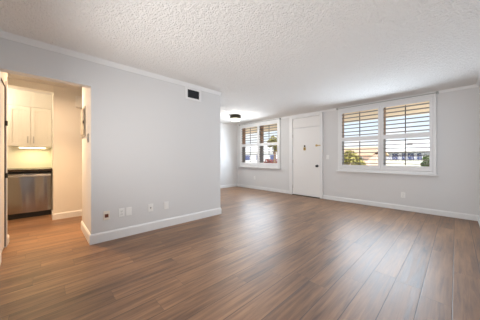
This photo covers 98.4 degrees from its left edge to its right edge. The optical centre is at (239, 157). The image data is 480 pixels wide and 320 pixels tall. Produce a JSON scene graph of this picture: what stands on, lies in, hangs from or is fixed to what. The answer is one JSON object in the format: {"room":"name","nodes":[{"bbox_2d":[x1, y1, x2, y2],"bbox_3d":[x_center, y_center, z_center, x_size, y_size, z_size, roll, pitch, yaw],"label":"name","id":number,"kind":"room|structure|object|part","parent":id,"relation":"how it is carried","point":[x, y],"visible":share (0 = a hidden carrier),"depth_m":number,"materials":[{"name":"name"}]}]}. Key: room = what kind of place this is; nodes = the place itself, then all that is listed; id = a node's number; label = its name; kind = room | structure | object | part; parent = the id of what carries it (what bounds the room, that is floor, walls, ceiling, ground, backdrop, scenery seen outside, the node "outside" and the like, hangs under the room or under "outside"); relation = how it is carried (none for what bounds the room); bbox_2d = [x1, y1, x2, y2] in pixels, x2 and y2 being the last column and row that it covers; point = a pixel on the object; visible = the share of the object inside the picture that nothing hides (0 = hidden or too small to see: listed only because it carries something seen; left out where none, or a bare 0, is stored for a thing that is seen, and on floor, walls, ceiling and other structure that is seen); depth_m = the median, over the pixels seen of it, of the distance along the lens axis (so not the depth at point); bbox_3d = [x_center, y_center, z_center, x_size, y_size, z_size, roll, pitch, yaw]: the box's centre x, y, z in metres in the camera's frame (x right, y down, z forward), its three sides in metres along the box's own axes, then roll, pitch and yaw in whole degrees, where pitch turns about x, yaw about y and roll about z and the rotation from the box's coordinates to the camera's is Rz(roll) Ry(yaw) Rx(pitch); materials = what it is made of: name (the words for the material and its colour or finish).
{"room":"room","nodes":[
{"label":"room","id":0,"kind":"room"},
{"bbox_2d":[1,72,6,83],"bbox_3d":[-1.618,-0.095,1.124,0.120,2.440,4.432,0,0,-44],"label":"wall","id":1,"kind":"structure","parent":0,"point":[3,74],"depth_m":2.55,"materials":[{"name":"white paint"}]},
{"bbox_2d":[0,71,7,252],"bbox_3d":[-2.785,0.075,2.410,0.073,2.100,0.665,0,0,-44],"label":"door","id":2,"kind":"structure","parent":1,"relation":"in","point":[3,87],"depth_m":2.53,"materials":[{"name":"white paint"}]},
{"bbox_2d":[7,107,50,167],"bbox_3d":[-4.019,-0.095,3.294,1.555,2.440,2.323,0,0,-44],"label":"wall","id":3,"kind":"structure","parent":0,"point":[17,157],"depth_m":4.31,"materials":[{"name":"white paint"}]},
{"bbox_2d":[51,86,81,213],"bbox_3d":[-2.890,-0.095,5.007,2.445,2.440,1.110,0,0,-44],"label":"wall","id":4,"kind":"structure","parent":0,"point":[66,149],"depth_m":3.90,"materials":[{"name":"white paint"}]},
{"bbox_2d":[7,88,51,109],"bbox_3d":[-4.566,-1.163,3.938,1.455,0.303,0.335,0,0,-44],"label":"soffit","id":5,"kind":"structure","parent":4,"relation":"attached to","point":[16,97],"depth_m":4.08,"materials":[{"name":"white paint"}]},
{"bbox_2d":[7,77,52,92],"bbox_3d":[-3.956,-1.256,3.300,1.455,0.118,0.120,0,0,-44],"label":"trim","id":6,"kind":"structure","parent":4,"relation":"attached to","point":[11,82],"depth_m":3.56,"materials":[{"name":"white wood"}]},
{"bbox_2d":[8,105,51,147],"bbox_3d":[-4.254,-0.619,4.215,0.618,0.783,0.362,0,0,-44],"label":"upper cabinet","id":7,"kind":"object","parent":4,"relation":"attached to","point":[27,126],"visible":0.98,"depth_m":4.09,"materials":[{"name":"white wood"}]},
{"bbox_3d":[-4.267,-0.619,4.005,0.302,0.775,0.020,0,0,-44],"label":"door","id":8,"kind":"part","parent":7,"relation":"part of","materials":[{"name":"white wood"}]},
{"bbox_3d":[-4.270,-0.621,4.010,0.192,0.669,0.009,0,0,-44],"label":"panel","id":9,"kind":"part","parent":7,"relation":"part of","materials":[{"name":"white wood"}]},
{"bbox_2d":[18,146,45,148],"bbox_3d":[-4.185,-0.209,4.179,0.400,0.033,0.114,0,0,-44],"label":"light","id":10,"kind":"object","parent":7,"relation":"attached to","point":[18,146],"visible":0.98,"depth_m":4.17,"materials":[{"name":"white"}]},
{"bbox_3d":[-4.044,-0.619,4.219,0.302,0.775,0.020,0,0,-44],"label":"door","id":11,"kind":"part","parent":7,"relation":"part of","materials":[{"name":"white wood"}]},
{"bbox_3d":[-4.048,-0.621,4.223,0.192,0.669,0.009,0,0,-44],"label":"panel","id":12,"kind":"part","parent":7,"relation":"part of","materials":[{"name":"white wood"}]},
{"bbox_2d":[52,210,81,219],"bbox_3d":[-2.543,1.067,4.561,2.361,0.115,0.016,0,0,-44],"label":"baseboard","id":13,"kind":"structure","parent":4,"relation":"attached to","point":[62,215],"depth_m":3.88,"materials":[{"name":"white paint"}]},
{"bbox_2d":[75,96,81,108],"bbox_3d":[-3.059,-1.080,4.038,0.230,0.230,0.054,0,0,-44],"label":"door chime","id":14,"kind":"object","parent":4,"relation":"attached to","point":[78,99],"visible":0.44,"depth_m":3.98,"materials":[{"name":"white plastic"}]},
{"bbox_2d":[0,37,219,233],"bbox_3d":[-1.741,-0.095,3.457,2.930,2.440,0.832,0,0,-44],"label":"wall","id":15,"kind":"structure","parent":0,"point":[148,143],"depth_m":3.09,"materials":[{"name":"white paint"}]},
{"bbox_2d":[81,106,85,137],"bbox_3d":[-2.394,-0.540,3.149,0.028,0.450,0.370,0,0,-44],"label":"breaker panel","id":16,"kind":"object","parent":15,"relation":"attached to","point":[83,111],"visible":1,"depth_m":3.04,"materials":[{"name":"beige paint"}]},
{"bbox_3d":[-2.395,-0.540,3.148,0.010,0.380,0.300,0,0,-44],"label":"panel door","id":17,"kind":"part","parent":16,"relation":"part of","materials":[{"name":"beige paint"}]},
{"bbox_2d":[81,221,90,244],"bbox_3d":[-2.232,1.060,2.988,0.016,0.130,0.832,0,0,-44],"label":"baseboard","id":18,"kind":"object","parent":15,"relation":"attached to","point":[84,229],"visible":0.94,"depth_m":2.93,"materials":[{"name":"white paint"}]},
{"bbox_2d":[103,211,109,219],"bbox_3d":[-1.809,0.780,2.807,0.075,0.118,0.012,0,0,-44],"label":"phone jack","id":19,"kind":"object","parent":15,"relation":"attached to","point":[106,214],"visible":1,"depth_m":2.80,"materials":[{"name":"beige plastic"}]},
{"bbox_2d":[0,31,221,95],"bbox_3d":[-1.440,-1.286,3.143,2.930,0.058,0.040,0,0,-44],"label":"crown molding","id":20,"kind":"structure","parent":15,"relation":"attached to","point":[3,34],"depth_m":2.69,"materials":[{"name":"white paint"}]},
{"bbox_2d":[119,208,123,216],"bbox_3d":[-1.679,0.773,2.934,0.075,0.118,0.010,0,0,-44],"label":"wall outlet","id":21,"kind":"object","parent":15,"relation":"attached to","point":[121,211],"visible":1,"depth_m":2.93,"materials":[{"name":"white plastic"}]},
{"bbox_2d":[126,207,131,215],"bbox_3d":[-1.611,0.773,3.000,0.075,0.118,0.008,0,0,-44],"label":"wall plate","id":22,"kind":"object","parent":15,"relation":"attached to","point":[128,209],"visible":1,"depth_m":3.00,"materials":[{"name":"white plastic"}]},
{"bbox_2d":[148,204,152,211],"bbox_3d":[-1.384,0.773,3.211,0.075,0.118,0.018,0,0,-44],"label":"jack","id":23,"kind":"object","parent":15,"relation":"attached to","point":[150,206],"visible":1,"depth_m":3.21,"materials":[{"name":"white plastic"}]},
{"bbox_2d":[90,207,220,244],"bbox_3d":[-1.167,1.060,3.420,2.152,0.130,0.016,0,0,-44],"label":"baseboard","id":24,"kind":"structure","parent":15,"relation":"attached to","point":[96,238],"depth_m":3.18,"materials":[{"name":"white paint"}]},
{"bbox_2d":[164,201,168,208],"bbox_3d":[-1.204,0.775,3.388,0.075,0.118,0.010,0,0,-44],"label":"wall outlet","id":25,"kind":"object","parent":15,"relation":"attached to","point":[166,204],"visible":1,"depth_m":3.39,"materials":[{"name":"white plastic"}]},
{"bbox_2d":[185,86,200,101],"bbox_3d":[-0.840,-1.147,3.735,0.330,0.210,0.014,0,0,-44],"label":"air vent","id":26,"kind":"object","parent":15,"relation":"in","point":[190,93],"visible":1,"depth_m":3.73,"materials":[{"name":"metal"}]},
{"bbox_2d":[220,123,236,185],"bbox_3d":[-1.260,-0.095,7.262,3.030,2.440,0.150,0,0,-44],"label":"wall","id":27,"kind":"structure","parent":0,"point":[228,132],"depth_m":7.94,"materials":[{"name":"white paint"}]},
{"bbox_2d":[220,184,236,187],"bbox_3d":[-1.203,1.073,7.202,3.030,0.105,0.016,0,0,-44],"label":"baseboard","id":28,"kind":"structure","parent":27,"relation":"attached to","point":[229,185],"depth_m":7.92,"materials":[{"name":"white paint"}]},
{"bbox_2d":[0,186,479,319],"bbox_3d":[-0.442,1.185,3.662,7.230,0.120,6.900,0,0,-44],"label":"floor","id":29,"kind":"structure","parent":0,"point":[267,255],"depth_m":2.15,"materials":[{"name":"brown wood"}]},
{"bbox_2d":[7,171,51,219],"bbox_3d":[-4.133,0.691,4.089,0.594,0.868,0.596,0,0,-44],"label":"dishwasher","id":30,"kind":"object","parent":29,"relation":"on","point":[29,193],"visible":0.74,"depth_m":3.90,"materials":[{"name":"grey metal"}]},
{"bbox_3d":[-3.943,0.335,3.890,0.570,0.030,0.046,0,0,-44],"label":"handle","id":31,"kind":"part","parent":30,"relation":"part of","materials":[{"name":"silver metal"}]},
{"bbox_3d":[-4.674,0.689,3.606,0.820,0.872,0.625,0,0,-44],"label":"base cabinet","id":32,"kind":"object","parent":29,"relation":"on","visible":0},
{"bbox_2d":[7,167,51,171],"bbox_3d":[-4.455,0.229,3.822,1.453,0.044,0.654,0,0,-44],"label":"countertop","id":33,"kind":"structure","parent":32,"relation":"on","point":[47,168],"depth_m":3.93,"materials":[{"name":"stone"}]},
{"bbox_2d":[0,0,479,124],"bbox_3d":[-0.442,-1.375,3.662,7.230,0.120,6.900,0,0,-44],"label":"ceiling","id":34,"kind":"structure","parent":0,"point":[267,59],"depth_m":2.40,"materials":[{"name":"white paint"}]},
{"bbox_2d":[230,114,240,120],"bbox_3d":[-0.140,-1.228,6.375,0.336,0.172,0.336,0,0,-44],"label":"ceiling light","id":35,"kind":"object","parent":34,"relation":"attached to","point":[234,117],"visible":1,"depth_m":6.25,"materials":[{"name":"white glass"}]},
{"bbox_2d":[237,87,478,214],"bbox_3d":[2.148,-0.095,6.040,0.200,2.440,6.750,0,0,-44],"label":"wall","id":36,"kind":"structure","parent":0,"point":[456,187],"depth_m":4.21,"materials":[{"name":"white paint"}]},
{"bbox_2d":[239,119,280,168],"bbox_3d":[0.714,-0.460,7.471,0.280,1.620,1.930,0,0,-44],"label":"window","id":37,"kind":"structure","parent":36,"relation":"in","point":[278,120],"depth_m":7.45,"materials":[{"name":"white paint"}]},
{"bbox_3d":[0.444,-0.100,7.840,0.160,0.750,0.863,0,0,-44],"label":"sash","id":38,"kind":"part","parent":37,"relation":"part of","materials":[{"name":"grey wood"}]},
{"bbox_3d":[0.444,-0.848,7.840,0.160,0.745,0.863,0,0,-44],"label":"sash","id":39,"kind":"part","parent":37,"relation":"part of","materials":[{"name":"brown wood"}]},
{"bbox_2d":[241,124,257,165],"bbox_3d":[0.358,-0.473,7.736,0.091,1.487,0.891,0,0,-44],"label":"plantation shutter","id":40,"kind":"object","parent":37,"relation":"attached to","point":[255,125],"visible":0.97,"depth_m":7.74,"materials":[{"name":"white wood"}]},
{"bbox_3d":[0.354,-1.180,7.732,0.032,0.074,0.791,0,0,-44],"label":"rail","id":41,"kind":"part","parent":40,"relation":"part of","materials":[{"name":"white wood"}]},
{"bbox_3d":[0.354,-0.475,7.732,0.032,0.096,0.791,0,0,-44],"label":"rail","id":42,"kind":"part","parent":40,"relation":"part of","materials":[{"name":"white wood"}]},
{"bbox_3d":[0.354,0.220,7.732,0.032,0.100,0.791,0,0,-44],"label":"rail","id":43,"kind":"part","parent":40,"relation":"part of","materials":[{"name":"white wood"}]},
{"bbox_3d":[0.644,0.338,7.404,0.085,0.025,1.930,0,0,-44],"label":"sill","id":44,"kind":"part","parent":37,"relation":"part of","materials":[{"name":"white paint"}]},
{"bbox_3d":[1.078,-0.100,7.178,0.160,0.750,0.843,0,0,-44],"label":"sash","id":45,"kind":"part","parent":37,"relation":"part of","materials":[{"name":"grey"}]},
{"bbox_3d":[1.078,-0.848,7.178,0.160,0.745,0.843,0,0,-44],"label":"sash","id":46,"kind":"part","parent":37,"relation":"part of","materials":[{"name":"brown metal"}]},
{"bbox_2d":[258,121,277,165],"bbox_3d":[0.971,-0.473,7.097,0.091,1.487,0.871,0,0,-44],"label":"plantation shutter","id":47,"kind":"object","parent":37,"relation":"attached to","point":[274,122],"visible":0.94,"depth_m":7.09,"materials":[{"name":"white wood"}]},
{"bbox_3d":[0.966,-1.180,7.093,0.032,0.074,0.771,0,0,-44],"label":"rail","id":48,"kind":"part","parent":47,"relation":"part of","materials":[{"name":"white wood"}]},
{"bbox_3d":[0.966,-0.475,7.093,0.032,0.096,0.771,0,0,-44],"label":"rail","id":49,"kind":"part","parent":47,"relation":"part of","materials":[{"name":"white wood"}]},
{"bbox_3d":[0.966,0.220,7.093,0.032,0.100,0.771,0,0,-44],"label":"rail","id":50,"kind":"part","parent":47,"relation":"part of","materials":[{"name":"white wood"}]},
{"bbox_2d":[237,184,288,193],"bbox_3d":[0.721,1.073,7.373,0.016,0.105,2.430,0,0,-44],"label":"baseboard","id":51,"kind":"structure","parent":36,"relation":"attached to","point":[239,185],"depth_m":7.22,"materials":[{"name":"white paint"}]},
{"bbox_2d":[289,112,322,198],"bbox_3d":[1.900,-0.071,6.084,0.098,2.392,1.056,0,0,-44],"label":"door","id":52,"kind":"structure","parent":36,"relation":"in","point":[305,144],"depth_m":6.07,"materials":[{"name":"white paint"}]},
{"bbox_3d":[1.938,-1.052,6.094,0.025,0.283,0.853,0,0,-44],"label":"transom panel","id":53,"kind":"part","parent":52,"relation":"part of","materials":[{"name":"white paint"}]},
{"bbox_2d":[246,101,428,133],"bbox_3d":[1.915,-1.365,8.068,2.270,0.140,15.000,0,0,-44],"label":"overhang","id":54,"kind":"object","parent":36,"relation":"attached to","point":[424,105],"depth_m":6.02,"materials":[{"name":"beige wood"}]},
{"bbox_2d":[237,84,477,125],"bbox_3d":[2.063,-1.292,5.963,0.030,0.045,6.325,0,0,-44],"label":"crown molding","id":55,"kind":"structure","parent":36,"relation":"attached to","point":[475,85],"depth_m":4.71,"materials":[{"name":"white paint"}]},
{"bbox_2d":[336,91,438,175],"bbox_3d":[3.273,-0.474,4.801,0.280,1.649,1.933,0,0,-44],"label":"window","id":56,"kind":"structure","parent":36,"relation":"in","point":[434,173],"depth_m":4.55,"materials":[{"name":"white paint"}]},
{"bbox_3d":[3.004,-0.100,5.169,0.160,0.750,0.863,0,0,-44],"label":"sash","id":57,"kind":"part","parent":56,"relation":"part of","materials":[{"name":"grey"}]},
{"bbox_3d":[3.004,-0.848,5.169,0.160,0.745,0.863,0,0,-44],"label":"sash","id":58,"kind":"part","parent":56,"relation":"part of","materials":[{"name":"white wood"}]},
{"bbox_2d":[340,105,380,169],"bbox_3d":[2.918,-0.473,5.065,0.091,1.487,0.891,0,0,-44],"label":"plantation shutter","id":59,"kind":"object","parent":56,"relation":"attached to","point":[376,137],"visible":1,"depth_m":5.00,"materials":[{"name":"white wood"}]},
{"bbox_3d":[2.914,-1.180,5.060,0.032,0.074,0.791,0,0,-44],"label":"rail","id":60,"kind":"part","parent":59,"relation":"part of","materials":[{"name":"white wood"}]},
{"bbox_3d":[2.914,-0.475,5.060,0.032,0.096,0.791,0,0,-44],"label":"rail","id":61,"kind":"part","parent":59,"relation":"part of","materials":[{"name":"white wood"}]},
{"bbox_3d":[2.914,0.220,5.060,0.032,0.100,0.791,0,0,-44],"label":"rail","id":62,"kind":"part","parent":59,"relation":"part of","materials":[{"name":"white wood"}]},
{"bbox_3d":[3.638,-0.848,4.507,0.160,0.745,0.843,0,0,-44],"label":"sash","id":63,"kind":"part","parent":56,"relation":"part of","materials":[{"name":"white wood"}]},
{"bbox_3d":[3.206,-1.277,4.738,0.073,0.044,1.931,0,0,-44],"label":"grey rail","id":64,"kind":"part","parent":56,"relation":"part of","materials":[{"name":"white wood"}]},
{"bbox_3d":[3.204,0.338,4.732,0.085,0.025,1.930,0,0,-44],"label":"sill","id":65,"kind":"part","parent":56,"relation":"part of","materials":[{"name":"white paint"}]},
{"bbox_2d":[381,97,432,171],"bbox_3d":[3.531,-0.473,4.426,0.091,1.487,0.871,0,0,-44],"label":"plantation shutter","id":66,"kind":"object","parent":56,"relation":"attached to","point":[429,134],"visible":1,"depth_m":4.36,"materials":[{"name":"white wood"}]},
{"bbox_3d":[3.526,-1.180,4.421,0.032,0.074,0.771,0,0,-44],"label":"rail","id":67,"kind":"part","parent":66,"relation":"part of","materials":[{"name":"white wood"}]},
{"bbox_3d":[3.526,-0.475,4.421,0.032,0.096,0.771,0,0,-44],"label":"rail","id":68,"kind":"part","parent":66,"relation":"part of","materials":[{"name":"white wood"}]},
{"bbox_3d":[3.526,0.220,4.421,0.032,0.100,0.771,0,0,-44],"label":"rail","id":69,"kind":"part","parent":66,"relation":"part of","materials":[{"name":"white wood"}]},
{"bbox_3d":[3.638,-0.100,4.507,0.160,0.750,0.843,0,0,-44],"label":"sash","id":70,"kind":"part","parent":56,"relation":"part of","materials":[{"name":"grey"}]},
{"bbox_2d":[323,195,477,220],"bbox_3d":[3.276,1.073,4.707,0.016,0.105,2.833,0,0,-44],"label":"baseboard","id":71,"kind":"structure","parent":36,"relation":"attached to","point":[357,201],"depth_m":4.39,"materials":[{"name":"white paint"}]},
{"bbox_2d":[479,86,479,215],"bbox_3d":[2.119,-0.095,1.532,6.080,2.440,0.150,0,0,-44],"label":"wall","id":72,"kind":"structure","parent":0,"point":[479,86],"depth_m":3.63,"materials":[{"name":"white paint"}]},
{"bbox_2d":[476,71,479,86],"bbox_3d":[2.097,-1.292,1.642,5.960,0.045,0.040,0,0,-44],"label":"crown molding","id":73,"kind":"structure","parent":72,"relation":"attached to","point":[478,78],"depth_m":3.46,"materials":[{"name":"white paint"}]},
{"label":"outside","id":74,"kind":"structure","parent":0,"visible":0},
{"bbox_3d":[6.149,1.367,19.743,17.800,0.015,100.000,0,0,-44],"label":"driveway","id":75,"kind":"object","parent":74,"visible":0},
{"bbox_2d":[267,135,276,162],"bbox_3d":[2.923,-0.307,17.486,1.222,3.364,1.882,0,0,-44],"label":"tree","id":76,"kind":"object","parent":75,"relation":"on","point":[272,136],"visible":0.34,"depth_m":17.42,"materials":[{"name":"green plant"}]},
{"bbox_2d":[344,150,367,164],"bbox_3d":[9.529,0.304,18.252,1.616,2.142,3.044,0,0,-33],"label":"tree","id":77,"kind":"object","parent":75,"relation":"on","point":[347,152],"visible":0.33,"depth_m":17.70,"materials":[{"name":"green plant"}]},
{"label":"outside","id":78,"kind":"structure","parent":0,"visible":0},
{"bbox_3d":[35.912,1.425,55.191,111.770,0.100,150.000,0,0,-44],"label":"ground","id":79,"kind":"structure","parent":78,"visible":0},
{"bbox_2d":[246,146,276,162],"bbox_3d":[3.023,-0.550,42.372,10.000,3.850,24.000,0,0,-44],"label":"house","id":80,"kind":"structure","parent":79,"relation":"on","point":[253,151],"depth_m":36.25,"materials":[{"name":"white paint"}]},
{"bbox_2d":[344,147,388,164],"bbox_3d":[13.618,0.000,28.425,8.000,2.750,9.800,0,0,-44],"label":"house","id":81,"kind":"structure","parent":79,"relation":"on","point":[366,149],"depth_m":24.11,"materials":[{"name":"beige paint"}]},
{"bbox_2d":[386,160,423,165],"bbox_3d":[23.450,0.820,24.273,0.350,1.110,10.600,0,0,-44],"label":"wall","id":82,"kind":"structure","parent":79,"relation":"on","point":[402,162],"depth_m":26.60,"materials":[{"name":"white paint"}]},
{"bbox_2d":[386,140,428,159],"bbox_3d":[28.425,-0.650,29.596,11.000,4.050,12.400,0,0,-44],"label":"house","id":83,"kind":"structure","parent":79,"relation":"on","point":[400,155],"depth_m":28.89,"materials":[{"name":"grey paint"}]},
{"bbox_2d":[420,154,428,165],"bbox_3d":[19.684,0.459,21.418,1.348,1.832,1.760,0,0,-44],"label":"tree","id":84,"kind":"object","parent":79,"relation":"on","point":[425,158],"visible":0.3,"depth_m":21.50,"materials":[{"name":"green plant"}]}
]}

